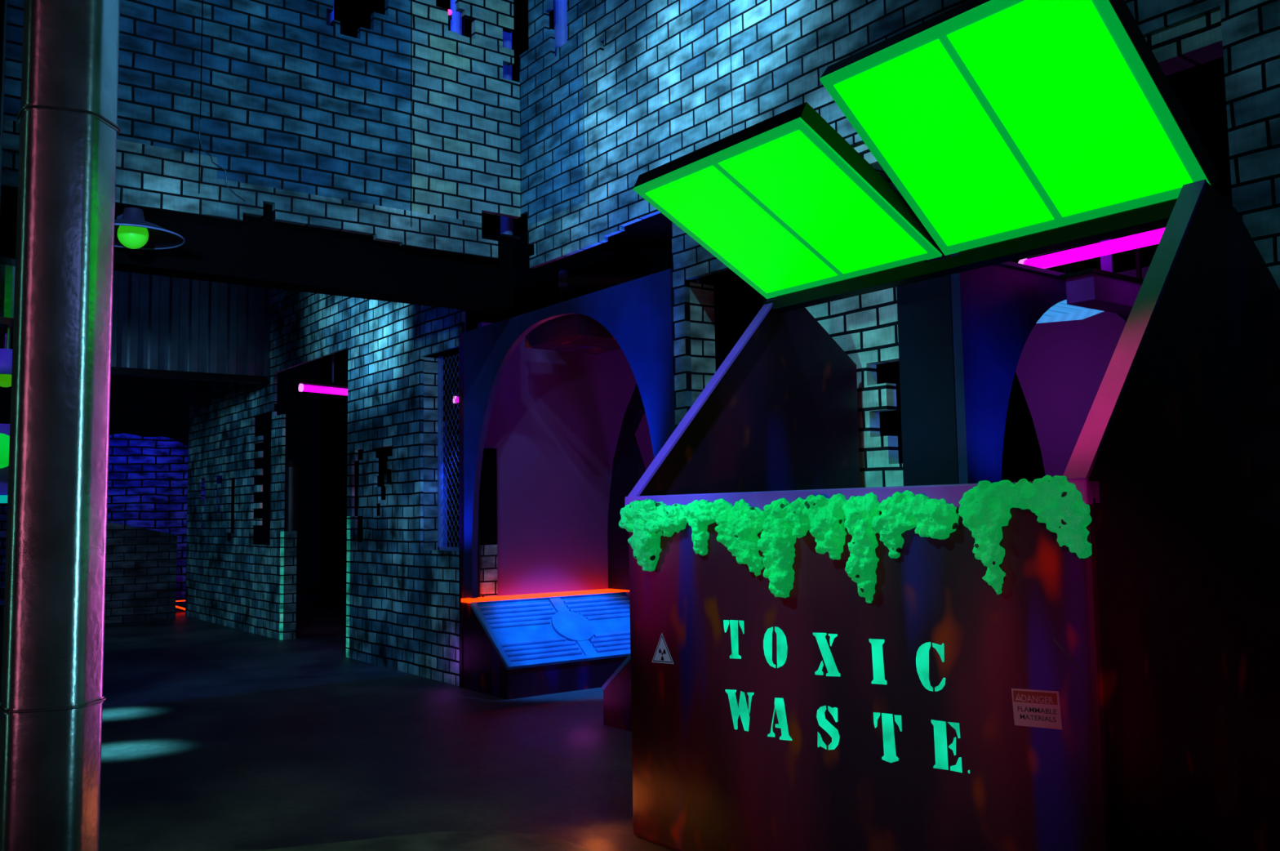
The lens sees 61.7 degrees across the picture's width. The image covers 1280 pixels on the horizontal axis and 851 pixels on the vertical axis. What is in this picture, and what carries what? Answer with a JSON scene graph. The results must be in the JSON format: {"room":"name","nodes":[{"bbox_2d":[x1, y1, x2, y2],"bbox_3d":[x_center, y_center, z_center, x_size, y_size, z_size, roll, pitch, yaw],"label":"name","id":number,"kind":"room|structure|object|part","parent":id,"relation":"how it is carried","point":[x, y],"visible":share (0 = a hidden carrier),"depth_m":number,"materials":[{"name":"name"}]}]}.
{"room":"laser tag arena","nodes":[
{"label":"laser tag arena","id":0,"kind":"room"},
{"bbox_2d":[0,433,222,614],"bbox_3d":[-8.685,1.540,17.247,3.655,2.830,0.359,2,-5,-29],"label":"wall","id":1,"kind":"structure","parent":0,"point":[148,480],"depth_m":17.48,"materials":[{"name":"brick"}]},
{"bbox_2d":[0,0,520,260],"bbox_3d":[-3.845,-3.011,6.336,7.180,3.240,0.060,3,-6,-37],"label":"wall","id":2,"kind":"structure","parent":0,"point":[304,118],"depth_m":7.42,"materials":[{"name":"blue brick"}]},
{"bbox_2d":[114,207,185,249],"bbox_3d":[-3.010,-1.191,6.357,0.582,0.290,0.572,-2,-5,9],"label":"lamp","id":3,"kind":"object","parent":2,"relation":"attached to","point":[131,230],"visible":0.77,"depth_m":6.32,"materials":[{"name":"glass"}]},
{"bbox_3d":[-3.005,-1.131,6.351,0.170,0.170,0.170,3,-6,-37],"label":"bulb","id":4,"kind":"part","parent":3,"relation":"part of","materials":[{"name":"green glass"}]},
{"bbox_2d":[198,0,203,193],"bbox_3d":[-2.865,-3.039,7.032,0.006,3.100,0.003,3,-6,-37],"label":"trim","id":5,"kind":"structure","parent":2,"relation":"attached to","point":[202,0],"depth_m":6.96,"materials":[{"name":"black"}]},
{"bbox_2d":[198,119,244,200],"bbox_3d":[-2.730,-1.732,7.008,0.301,0.494,0.008,3,-6,-37],"label":"crack","id":6,"kind":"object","parent":2,"relation":"attached to","point":[200,119],"depth_m":6.97,"materials":[{"name":"black"}]},
{"bbox_2d":[0,188,514,313],"bbox_3d":[-3.920,-1.301,6.314,7.160,0.550,0.230,3,-6,-37],"label":"beam","id":7,"kind":"structure","parent":2,"relation":"attached to","point":[262,251],"depth_m":7.41,"materials":[{"name":"black"}]},
{"bbox_2d":[326,9,333,25],"bbox_3d":[-2.264,-3.026,7.798,0.160,3.020,0.160,3,-6,-37],"label":"support post","id":8,"kind":"object","parent":7,"relation":"on","point":[330,16],"visible":0.02,"depth_m":7.76,"materials":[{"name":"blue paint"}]},
{"bbox_2d":[496,31,520,241],"bbox_3d":[-1.080,-2.976,8.618,0.160,3.020,0.160,3,-6,-37],"label":"support post","id":9,"kind":"object","parent":7,"relation":"on","point":[506,223],"visible":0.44,"depth_m":8.48,"materials":[{"name":"metal"}]},
{"bbox_3d":[-1.057,-1.482,8.495,0.160,0.020,0.160,3,-6,-37],"label":"foot plate","id":10,"kind":"part","parent":9,"relation":"part of","materials":[{"name":"black metal"}]},
{"bbox_2d":[410,0,412,226],"bbox_3d":[-1.686,-2.985,7.911,0.006,3.100,0.003,3,-6,-37],"label":"trim","id":11,"kind":"structure","parent":2,"relation":"attached to","point":[411,0],"depth_m":7.85,"materials":[{"name":"black"}]},
{"bbox_3d":[-4.175,-1.519,6.670,7.160,0.050,0.590,3,-6,-37],"label":"trim","id":12,"kind":"structure","parent":2,"relation":"attached to","visible":0},
{"bbox_2d":[450,0,462,35],"bbox_3d":[-1.456,-2.981,8.487,0.160,3.020,0.160,3,-6,-37],"label":"support post","id":13,"kind":"object","parent":12,"relation":"on","point":[456,20],"visible":0.02,"depth_m":8.47,"materials":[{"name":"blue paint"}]},
{"bbox_2d":[448,8,452,21],"bbox_3d":[-1.493,-3.203,8.352,0.055,0.050,0.122,0,-5,-11],"label":"lamp","id":14,"kind":"object","parent":13,"relation":"attached to","point":[450,11],"visible":0.66,"depth_m":8.33,"materials":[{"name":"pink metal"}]},
{"bbox_2d":[0,586,674,850],"bbox_3d":[-3.356,2.212,8.556,15.000,0.100,26.000,3,-6,-37],"label":"floor","id":15,"kind":"structure","parent":0,"point":[215,736],"depth_m":6.49,"materials":[{"name":"concrete"}]},
{"bbox_2d":[0,423,9,502],"bbox_3d":[-3.212,0.924,5.009,0.500,1.880,0.345,3,-6,-37],"label":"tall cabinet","id":16,"kind":"object","parent":15,"relation":"on","point":[4,428],"visible":0.39,"depth_m":5.13,"materials":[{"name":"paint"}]},
{"bbox_3d":[-3.052,0.120,5.095,0.170,0.170,0.170,3,-6,-37],"label":"ball knob","id":17,"kind":"part","parent":16,"relation":"part of","materials":[{"name":"green plastic"}]},
{"bbox_2d":[0,0,120,850],"bbox_3d":[-1.570,-1.637,2.986,0.252,6.600,0.196,1,-5,-20],"label":"column","id":18,"kind":"structure","parent":15,"relation":"on","point":[52,698],"depth_m":2.79,"materials":[{"name":"metal"}]},
{"bbox_2d":[104,521,177,622],"bbox_3d":[-7.532,2.002,14.970,1.950,1.500,0.200,3,-6,-37],"label":"wall","id":19,"kind":"structure","parent":15,"relation":"on","point":[140,578],"depth_m":15.17,"materials":[{"name":"brick"}]},
{"bbox_2d":[175,604,185,609],"bbox_3d":[-7.018,2.804,16.433,0.260,0.125,0.040,3,-6,-37],"label":"floor strip","id":20,"kind":"object","parent":15,"relation":"on","point":[177,606],"visible":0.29,"depth_m":16.40,"materials":[{"name":"orange plastic"}]},
{"bbox_2d":[284,459,299,637],"bbox_3d":[-4.168,1.467,12.766,0.199,2.100,0.199,3,-6,-37],"label":"column","id":21,"kind":"structure","parent":15,"relation":"on","point":[291,466],"depth_m":12.75,"materials":[{"name":"brick"}]},
{"bbox_2d":[235,829,595,850],"bbox_3d":[-1.524,1.725,3.614,3.200,0.001,2.650,3,-6,-37],"label":"floor","id":22,"kind":"structure","parent":15,"relation":"on","point":[495,839],"depth_m":4.61,"materials":[{"name":"grey concrete"}]},
{"bbox_2d":[443,421,447,546],"bbox_3d":[-1.830,1.108,10.060,0.160,2.300,0.230,3,-6,-37],"label":"support post","id":23,"kind":"object","parent":15,"relation":"on","point":[446,422],"visible":0.14,"depth_m":10.10,"materials":[{"name":"metal"}]},
{"bbox_2d":[461,588,630,699],"bbox_3d":[-0.551,1.791,9.013,1.730,0.728,0.747,3,-6,-37],"label":"console","id":24,"kind":"object","parent":15,"relation":"on","point":[517,646],"visible":0.84,"depth_m":8.70},
{"bbox_3d":[-0.566,1.688,8.952,1.595,0.476,0.625,3,-6,-37],"label":"slope panel","id":25,"kind":"part","parent":24,"relation":"part of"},
{"bbox_3d":[-0.561,1.675,8.945,1.595,0.488,0.633,3,-6,-37],"label":"frame","id":26,"kind":"part","parent":24,"relation":"part of","materials":[{"name":"blue metal"}]},
{"bbox_2d":[458,268,696,688],"bbox_3d":[-0.562,0.584,7.862,0.230,2.945,2.858,3,-6,-37],"label":"arch panel","id":27,"kind":"object","parent":15,"relation":"on","point":[638,313],"visible":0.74,"depth_m":7.96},
{"bbox_3d":[-1.434,0.688,8.960,0.150,2.945,0.048,3,-6,-37],"label":"corner post","id":28,"kind":"part","parent":27,"relation":"part of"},
{"bbox_3d":[0.317,0.115,6.812,0.110,2.210,0.060,3,-6,-37],"label":"post","id":29,"kind":"part","parent":27,"relation":"part of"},
{"bbox_2d":[601,653,631,731],"bbox_3d":[0.646,1.641,7.415,1.730,0.728,0.747,3,-6,-37],"label":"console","id":30,"kind":"object","parent":15,"relation":"on","point":[617,688],"visible":0.05,"depth_m":7.03},
{"bbox_3d":[0.569,1.534,7.438,1.595,0.488,0.633,3,-6,-37],"label":"frame","id":31,"kind":"part","parent":30,"relation":"part of","materials":[{"name":"metal"}]},
{"bbox_3d":[0.574,1.545,7.429,1.595,0.476,0.625,3,-6,-37],"label":"slope panel","id":32,"kind":"part","parent":30,"relation":"part of","materials":[{"name":"metal"}]},
{"bbox_2d":[618,0,1279,850],"bbox_3d":[1.170,0.173,4.340,1.650,3.131,2.226,3,-6,-37],"label":"waste skip","id":33,"kind":"object","parent":15,"relation":"on","point":[1086,657],"visible":1,"depth_m":3.66,"materials":[{"name":"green metal"}]},
{"bbox_3d":[0.471,-0.883,4.956,0.754,0.385,0.476,3,-6,-37],"label":"light pane","id":34,"kind":"part","parent":33,"relation":"part of","materials":[{"name":"green plastic"}]},
{"bbox_3d":[0.560,0.596,5.231,1.532,2.455,0.012,3,-6,-37],"label":"panel","id":35,"kind":"part","parent":33,"relation":"part of","materials":[{"name":"black metal"}]},
{"bbox_3d":[0.641,-0.946,4.769,0.865,0.487,1.078,3,-6,-37],"label":"lid","id":36,"kind":"part","parent":33,"relation":"part of","materials":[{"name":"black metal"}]},
{"bbox_3d":[0.777,-0.922,4.547,0.754,0.385,0.476,3,-6,-37],"label":"light pane","id":37,"kind":"part","parent":33,"relation":"part of","materials":[{"name":"green plastic"}]},
{"bbox_3d":[0.634,0.989,3.866,0.050,1.445,2.220,3,-6,-37],"label":"panel","id":38,"kind":"part","parent":33,"relation":"part of","materials":[{"name":"metal"}]},
{"bbox_3d":[1.165,-1.050,4.115,0.668,0.542,0.492,3,-6,-37],"label":"light pane","id":39,"kind":"part","parent":33,"relation":"part of","materials":[{"name":"green plastic"}]},
{"bbox_3d":[1.347,-1.107,3.927,0.781,0.652,1.110,3,-6,-37],"label":"lid","id":40,"kind":"part","parent":33,"relation":"part of","materials":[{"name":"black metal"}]},
{"bbox_3d":[1.481,-1.090,3.694,0.668,0.542,0.492,3,-6,-37],"label":"light pane","id":41,"kind":"part","parent":33,"relation":"part of","materials":[{"name":"green plastic"}]},
{"bbox_3d":[1.795,0.414,3.406,1.318,2.480,0.012,3,-6,-37],"label":"panel","id":42,"kind":"part","parent":33,"relation":"part of","materials":[{"name":"black metal"}]},
{"bbox_2d":[1001,372,1045,481],"bbox_3d":[2.106,0.453,7.112,0.100,3.000,1.300,3,-6,-37],"label":"rib","id":43,"kind":"object","parent":15,"relation":"on","point":[1022,458],"visible":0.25,"depth_m":6.71,"materials":[{"name":"black"}]},
{"bbox_2d":[950,252,1128,484],"bbox_3d":[2.382,0.521,5.614,2.240,2.610,0.090,3,-6,-37],"label":"arch panel","id":44,"kind":"object","parent":15,"relation":"on","point":[996,308],"visible":0.27,"depth_m":5.14,"materials":[{"name":"blue paint"}]},
{"bbox_3d":[1.521,0.485,4.947,0.060,2.600,0.050,3,-6,-37],"label":"corner post","id":45,"kind":"part","parent":44,"relation":"part of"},
{"bbox_3d":[2.387,-0.769,5.721,2.200,0.020,0.040,3,-6,-37],"label":"rail","id":46,"kind":"part","parent":44,"relation":"part of","materials":[{"name":"blue paint"}]},
{"bbox_2d":[333,0,603,236],"bbox_3d":[-3.458,-4.465,9.106,15.000,0.100,26.000,3,-6,-37],"label":"ceiling","id":47,"kind":"structure","parent":0,"point":[353,15],"depth_m":11.35,"materials":[{"name":"black"}]},
{"bbox_2d":[0,0,15,333],"bbox_3d":[-3.156,-2.593,5.335,0.340,4.260,0.340,3,-6,-37],"label":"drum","id":48,"kind":"object","parent":47,"relation":"hanging from","point":[7,265],"visible":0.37,"depth_m":5.10,"materials":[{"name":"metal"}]},
{"bbox_2d":[0,326,12,386],"bbox_3d":[-3.043,-0.327,5.144,0.240,0.290,0.240,3,-6,-37],"label":"lamp","id":49,"kind":"object","parent":48,"relation":"hanging from","point":[6,353],"visible":0.56,"depth_m":5.09,"materials":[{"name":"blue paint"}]},
{"bbox_3d":[-3.042,-0.237,5.136,0.110,0.110,0.110,3,-6,-37],"label":"bulb","id":50,"kind":"part","parent":49,"relation":"part of","materials":[{"name":"green glass"}]},
{"bbox_3d":[-3.043,-0.297,5.141,0.240,0.130,0.240,3,-6,-37],"label":"lamp shade","id":51,"kind":"part","parent":49,"relation":"part of","materials":[{"name":"blue paint"}]},
{"bbox_3d":[-3.045,-0.412,5.151,0.030,0.120,0.030,3,-6,-37],"label":"stem","id":52,"kind":"part","parent":49,"relation":"part of","materials":[{"name":"purple metal"}]},
{"bbox_2d":[297,353,347,395],"bbox_3d":[-3.534,-2.193,13.221,1.320,3.750,0.097,3,-6,-37],"label":"tube light","id":53,"kind":"object","parent":47,"relation":"hanging from","point":[307,388],"visible":0.41,"depth_m":12.85,"materials":[{"name":"pink metal"}]},
{"bbox_2d":[452,17,465,403],"bbox_3d":[-1.752,-2.263,10.516,0.180,4.109,0.069,-1,-5,0],"label":"tube light","id":54,"kind":"object","parent":47,"relation":"hanging from","point":[463,19],"visible":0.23,"depth_m":10.39,"materials":[{"name":"black metal"}]},
{"bbox_2d":[1017,226,1165,268],"bbox_3d":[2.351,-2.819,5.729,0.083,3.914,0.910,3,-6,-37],"label":"tube light","id":55,"kind":"object","parent":47,"relation":"hanging from","point":[1153,237],"visible":0.25,"depth_m":5.55,"materials":[{"name":"pink plastic"}]},
{"bbox_2d":[1059,231,1143,315],"bbox_3d":[2.398,-2.687,5.658,0.680,4.190,0.180,3,-6,-37],"label":"duct","id":56,"kind":"object","parent":47,"relation":"hanging from","point":[1094,288],"visible":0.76,"depth_m":5.34,"materials":[{"name":"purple metal"}]},
{"bbox_2d":[1099,238,1113,272],"bbox_3d":[2.596,-2.731,5.615,0.024,4.114,0.571,3,-6,-37],"label":"strap","id":57,"kind":"object","parent":47,"relation":"hanging from","point":[1106,261],"visible":0.02,"depth_m":5.66,"materials":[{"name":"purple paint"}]},
{"bbox_2d":[319,253,651,611],"bbox_3d":[-2.505,0.573,13.796,0.100,4.000,8.700,3,-6,-37],"label":"wall","id":58,"kind":"structure","parent":0,"point":[334,407],"depth_m":16.39,"materials":[{"name":"black"}]},
{"bbox_2d":[477,321,653,596],"bbox_3d":[-0.200,0.693,9.891,2.860,3.050,0.070,3,-6,-37],"label":"wall","id":59,"kind":"structure","parent":0,"point":[556,417],"depth_m":9.47,"materials":[{"name":"purple paint"}]},
{"bbox_2d":[480,448,497,596],"bbox_3d":[-1.272,0.811,8.998,0.145,1.240,0.034,3,-6,-37],"label":"trim","id":60,"kind":"structure","parent":59,"relation":"attached to","point":[488,480],"depth_m":8.98,"materials":[{"name":"brick"}]},
{"bbox_2d":[607,384,645,590],"bbox_3d":[0.235,0.259,9.149,0.080,2.320,1.760,3,-6,-37],"label":"rib","id":61,"kind":"object","parent":59,"relation":"attached to","point":[628,466],"visible":0.38,"depth_m":9.58,"materials":[{"name":"black"}]},
{"bbox_2d":[698,268,764,371],"bbox_3d":[1.530,0.407,7.662,2.770,3.200,0.060,3,-6,-37],"label":"wall partition","id":62,"kind":"structure","parent":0,"point":[736,303],"depth_m":7.03,"materials":[{"name":"black"}]},
{"bbox_2d":[689,282,715,404],"bbox_3d":[0.379,0.526,6.694,0.200,2.840,0.110,3,-6,-37],"label":"trim","id":63,"kind":"structure","parent":62,"relation":"attached to","point":[701,295],"depth_m":6.73,"materials":[{"name":"brick"}]},
{"bbox_2d":[185,0,1279,685],"bbox_3d":[-1.118,-1.180,8.609,0.040,6.600,18.900,3,-6,-37],"label":"wall","id":64,"kind":"structure","parent":0,"point":[657,82],"depth_m":7.94,"materials":[{"name":"brick"}]},
{"bbox_2d":[111,270,271,384],"bbox_3d":[-5.597,-1.625,12.487,2.620,2.140,0.140,3,-6,-37],"label":"siding","id":65,"kind":"object","parent":64,"relation":"attached to","point":[163,326],"visible":0.4,"depth_m":12.63,"materials":[{"name":"black metal"}]},
{"bbox_3d":[-5.609,-0.600,12.382,2.550,0.080,0.140,3,-6,-37],"label":"rail","id":66,"kind":"part","parent":65,"relation":"part of","materials":[{"name":"black metal"}]},
{"bbox_2d":[283,530,297,639],"bbox_3d":[-4.124,1.874,12.598,0.150,1.260,0.060,3,-6,-37],"label":"trim","id":67,"kind":"structure","parent":64,"relation":"attached to","point":[290,536],"depth_m":12.57,"materials":[{"name":"brick"}]},
{"bbox_2d":[423,354,478,551],"bbox_3d":[-1.650,0.238,9.405,0.178,1.800,0.840,3,-6,-37],"label":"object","id":68,"kind":"structure","parent":64,"relation":"in","point":[440,359],"depth_m":9.69,"materials":[{"name":"metal"}]},
{"bbox_2d":[582,0,585,201],"bbox_3d":[-0.412,-2.779,7.722,0.003,2.380,0.006,3,-6,-37],"label":"trim","id":69,"kind":"structure","parent":64,"relation":"attached to","point":[582,0],"depth_m":7.68,"materials":[{"name":"black metal"}]},
{"bbox_2d":[526,212,671,257],"bbox_3d":[0.142,-1.533,7.969,1.170,0.040,1.880,3,-6,-37],"label":"trim","id":70,"kind":"structure","parent":64,"relation":"attached to","point":[655,231],"depth_m":8.44,"materials":[{"name":"black"}]},
{"bbox_2d":[553,0,580,260],"bbox_3d":[-0.597,-2.903,8.384,0.160,3.220,0.160,3,-6,-37],"label":"support post","id":71,"kind":"object","parent":70,"relation":"on","point":[560,14],"visible":0.24,"depth_m":8.33,"materials":[{"name":"metal"}]},
{"bbox_3d":[-0.572,-1.308,8.253,0.160,0.020,0.160,3,-6,-37],"label":"foot plate","id":72,"kind":"part","parent":71,"relation":"part of","materials":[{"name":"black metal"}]},
{"bbox_2d":[728,0,733,133],"bbox_3d":[0.540,-2.439,6.423,0.003,1.700,0.006,3,-6,-37],"label":"trim","id":73,"kind":"structure","parent":64,"relation":"attached to","point":[729,0],"depth_m":6.40,"materials":[{"name":"black"}]},
{"bbox_2d":[851,7,1222,173],"bbox_3d":[1.569,-1.456,5.153,0.160,0.140,2.470,3,-6,-37],"label":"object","id":74,"kind":"structure","parent":64,"relation":"attached to","point":[1196,41],"depth_m":4.26,"materials":[{"name":"brick"}]},
{"bbox_3d":[-0.031,-1.406,8.419,1.288,0.814,0.171,-3,-5,21],"label":"duct","id":75,"kind":"object","parent":64,"relation":"hanging from","visible":0},
{"bbox_2d":[524,258,621,354],"bbox_3d":[-0.440,-1.066,8.780,0.740,0.820,0.820,3,-6,-37],"label":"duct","id":76,"kind":"object","parent":75,"relation":"attached to","point":[576,332],"visible":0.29,"depth_m":8.55,"materials":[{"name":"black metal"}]},
{"bbox_2d":[764,297,902,463],"bbox_3d":[1.394,0.259,6.446,0.050,3.300,1.740,3,-6,-37],"label":"wall","id":77,"kind":"structure","parent":0,"point":[887,372],"depth_m":6.31,"materials":[{"name":"black"}]},
{"bbox_2d":[804,171,903,487],"bbox_3d":[1.196,0.213,5.851,0.080,3.300,1.060,3,-6,-37],"label":"wall","id":78,"kind":"structure","parent":0,"point":[864,326],"depth_m":5.76,"materials":[{"name":"brick"}]},
{"bbox_2d":[893,183,959,485],"bbox_3d":[1.489,0.156,5.211,0.260,3.300,0.320,3,-6,-37],"label":"pillar","id":79,"kind":"structure","parent":78,"relation":"attached to","point":[924,308],"depth_m":5.16,"materials":[{"name":"black"}]},
{"bbox_2d":[1010,56,1226,272],"bbox_3d":[3.532,-2.600,9.908,0.100,3.700,5.200,3,-6,-37],"label":"wall","id":80,"kind":"structure","parent":0,"point":[1200,89],"depth_m":8.63,"materials":[{"name":"black"}]},
{"bbox_2d":[1062,262,1071,273],"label":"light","id":81,"kind":"object","parent":80,"relation":"hanging from","point":[1066,267],"depth_m":6.37,"materials":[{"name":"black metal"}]},
{"bbox_2d":[1015,106,1232,476],"bbox_3d":[3.828,-0.083,7.011,0.100,4.000,12.600,3,-6,-37],"label":"wall","id":82,"kind":"structure","parent":0,"point":[1062,366],"depth_m":7.84,"materials":[{"name":"purple paint"}]},
{"bbox_2d":[1036,299,1103,323],"label":"wall panel","id":83,"kind":"object","parent":82,"relation":"hanging from","point":[1062,310],"depth_m":6.28,"materials":[{"name":"blue metal"}]},
{"bbox_3d":[2.462,-0.667,6.243,0.950,0.220,0.320,3,-6,-37],"label":"grille panel","id":84,"kind":"part","parent":83,"relation":"part of","materials":[{"name":"blue metal"}]}
]}

